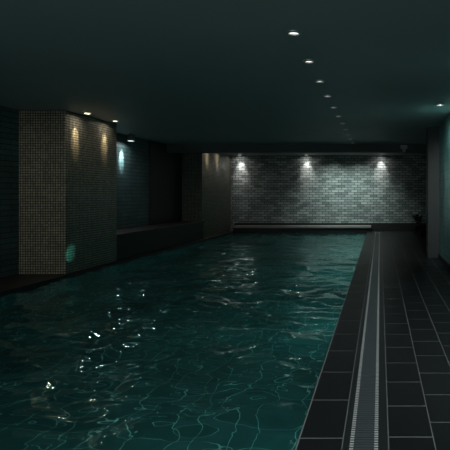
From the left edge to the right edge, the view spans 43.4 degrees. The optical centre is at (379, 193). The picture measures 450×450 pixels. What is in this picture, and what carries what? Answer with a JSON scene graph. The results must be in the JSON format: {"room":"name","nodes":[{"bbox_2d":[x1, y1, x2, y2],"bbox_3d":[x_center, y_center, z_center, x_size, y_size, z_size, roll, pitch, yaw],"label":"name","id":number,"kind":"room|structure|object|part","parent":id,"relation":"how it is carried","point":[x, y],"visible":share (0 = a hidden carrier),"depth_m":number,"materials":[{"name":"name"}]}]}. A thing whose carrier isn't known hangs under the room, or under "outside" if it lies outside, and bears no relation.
{"room":"indoor swimming pool","nodes":[
{"label":"indoor swimming pool","id":0,"kind":"room"},
{"bbox_2d":[0,106,148,277],"bbox_3d":[-6.900,0.015,10.150,0.300,3.170,22.300,0,0,0],"label":"wall","id":1,"kind":"structure","parent":0,"point":[132,157],"depth_m":9.82,"materials":[{"name":"stone"}]},
{"bbox_2d":[149,140,181,224],"bbox_3d":[-6.735,-0.035,16.600,0.030,3.070,2.500,0,0,0],"label":"trim panel","id":2,"kind":"object","parent":1,"relation":"attached to","point":[165,168],"visible":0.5,"depth_m":16.40,"materials":[{"name":"stone"}]},
{"bbox_2d":[0,231,232,293],"bbox_3d":[-6.275,1.625,10.150,0.950,0.250,22.300,0,0,0],"label":"ledge","id":3,"kind":"object","parent":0,"point":[20,282],"visible":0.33,"depth_m":9.56,"materials":[{"name":"tile"}]},
{"bbox_2d":[19,110,115,273],"bbox_3d":[-6.315,-0.035,10.785,0.870,3.070,1.910,0,0,0],"label":"column","id":4,"kind":"structure","parent":3,"relation":"on","point":[67,159],"depth_m":9.83,"materials":[{"name":"beige tile"}]},
{"bbox_2d":[116,221,204,260],"bbox_3d":[-6.305,1.205,14.720,0.810,0.590,5.960,0,0,0],"label":"tiled bench","id":5,"kind":"object","parent":3,"relation":"on","point":[130,242],"visible":0.74,"depth_m":13.98,"materials":[{"name":"tile"}]},
{"bbox_3d":[-6.305,0.935,14.720,0.810,0.050,5.960,0,0,0],"label":"seat","id":6,"kind":"part","parent":5,"relation":"part of","materials":[{"name":"tile"}]},
{"bbox_2d":[182,153,230,237],"bbox_3d":[-6.395,-0.035,19.575,0.710,3.070,3.450,0,0,0],"label":"column","id":7,"kind":"structure","parent":3,"relation":"on","point":[206,177],"depth_m":18.53,"materials":[{"name":"beige tile"}]},
{"bbox_2d":[0,0,449,154],"bbox_3d":[-2.400,-1.670,10.300,9.300,0.200,22.600,0,0,0],"label":"ceiling","id":8,"kind":"structure","parent":0,"point":[169,71],"depth_m":6.38,"materials":[{"name":"paint"}]},
{"bbox_2d":[127,134,134,140],"bbox_3d":[-6.500,-1.475,13.730,0.180,0.190,0.180,0,0,0],"label":"spotlight","id":9,"kind":"object","parent":8,"relation":"attached to","point":[130,137],"visible":1,"depth_m":13.66,"materials":[{"name":"grey metal"}]},
{"bbox_2d":[287,30,300,35],"bbox_3d":[-0.835,-1.559,5.100,0.136,0.022,0.136,0,0,0],"label":"recessed light","id":10,"kind":"object","parent":8,"relation":"in","point":[289,32],"visible":1,"depth_m":5.07,"materials":[{"name":"grey"}]},
{"bbox_2d":[166,144,425,152],"bbox_3d":[-2.400,-1.445,16.800,8.700,0.250,0.500,0,0,0],"label":"beam","id":11,"kind":"structure","parent":8,"relation":"attached to","point":[171,148],"depth_m":16.55,"materials":[{"name":"grey paint"}]},
{"bbox_2d":[400,145,406,152],"bbox_3d":[0.750,-1.411,16.473,0.220,0.258,0.155,0,0,0],"label":"security camera","id":12,"kind":"object","parent":11,"relation":"attached to","point":[403,147],"visible":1,"depth_m":16.50,"materials":[{"name":"white plastic"}]},
{"bbox_2d":[303,59,314,63],"bbox_3d":[-0.835,-1.559,6.190,0.136,0.022,0.136,0,0,0],"label":"recessed light","id":13,"kind":"object","parent":8,"relation":"in","point":[308,61],"visible":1,"depth_m":6.17,"materials":[{"name":"white"}]},
{"bbox_2d":[231,155,425,231],"bbox_3d":[-2.400,0.015,21.450,9.300,3.170,0.300,0,0,0],"label":"wall","id":14,"kind":"structure","parent":0,"point":[264,188],"depth_m":21.30,"materials":[{"name":"brick"}]},
{"bbox_2d":[234,223,425,230],"bbox_3d":[-1.965,1.335,21.275,7.830,0.330,0.050,0,0,0],"label":"baseboard","id":15,"kind":"structure","parent":14,"relation":"attached to","point":[374,226],"depth_m":21.25,"materials":[{"name":"stone"}]},
{"bbox_2d":[295,231,449,449],"bbox_3d":[0.725,1.625,10.150,2.450,0.250,22.300,0,0,0],"label":"floor","id":16,"kind":"structure","parent":0,"point":[416,286],"depth_m":4.92,"materials":[{"name":"black tile"}]},
{"bbox_2d":[342,232,387,449],"bbox_3d":[-0.087,1.530,11.400,0.270,0.060,18.800,0,0,0],"label":"drain grating","id":17,"kind":"object","parent":16,"relation":"in","point":[366,428],"visible":1,"depth_m":4.33,"materials":[{"name":"grey metal"}]},
{"bbox_3d":[0.006,1.530,11.400,0.084,0.060,18.800,0,0,0],"label":"rail","id":18,"kind":"part","parent":17,"relation":"part of","materials":[{"name":"grey metal"}]},
{"bbox_2d":[412,214,424,232],"bbox_3d":[1.557,1.135,20.626,0.656,0.730,0.737,0,0,0],"label":"potted plant","id":19,"kind":"object","parent":16,"relation":"on","point":[416,217],"visible":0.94,"depth_m":20.51,"materials":[{"name":"green plant"}]},
{"bbox_3d":[1.480,1.360,20.600,0.360,0.280,0.360,0,0,0],"label":"pot","id":20,"kind":"part","parent":19,"relation":"part of","materials":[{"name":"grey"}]},
{"bbox_2d":[439,115,449,264],"bbox_3d":[1.815,-0.035,5.650,0.870,3.070,13.300,0,0,0],"label":"wall","id":21,"kind":"structure","parent":0,"point":[444,128],"depth_m":11.25,"materials":[{"name":"teal tile"}]},
{"bbox_2d":[426,127,438,257],"bbox_3d":[1.685,-0.035,12.525,1.130,3.070,0.450,0,0,0],"label":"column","id":22,"kind":"structure","parent":21,"relation":"attached to","point":[432,133],"depth_m":12.30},
{"bbox_2d":[438,254,449,270],"bbox_3d":[1.370,1.450,5.650,0.020,0.100,13.300,0,0,0],"label":"baseboard","id":23,"kind":"structure","parent":21,"relation":"attached to","point":[440,257],"depth_m":11.17,"materials":[{"name":"stone"}]},
{"bbox_3d":[-3.150,2.325,9.975,5.700,1.650,21.950,0,0,0],"label":"basin","id":24,"kind":"object","parent":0,"visible":0},
{"bbox_2d":[0,232,366,449],"bbox_3d":[-3.150,1.544,11.175,5.300,0.096,19.150,0,0,0],"label":"pool water","id":25,"kind":"object","parent":24,"relation":"in","point":[223,342],"visible":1,"depth_m":5.31,"materials":[{"name":"teal liquid"}]},
{"bbox_2d":[233,225,370,233],"bbox_3d":[-3.080,1.413,20.985,5.440,0.295,0.520,0,0,0],"label":"step","id":26,"kind":"structure","parent":24,"relation":"on","point":[314,229],"depth_m":20.75,"materials":[{"name":"stone"}]}
]}

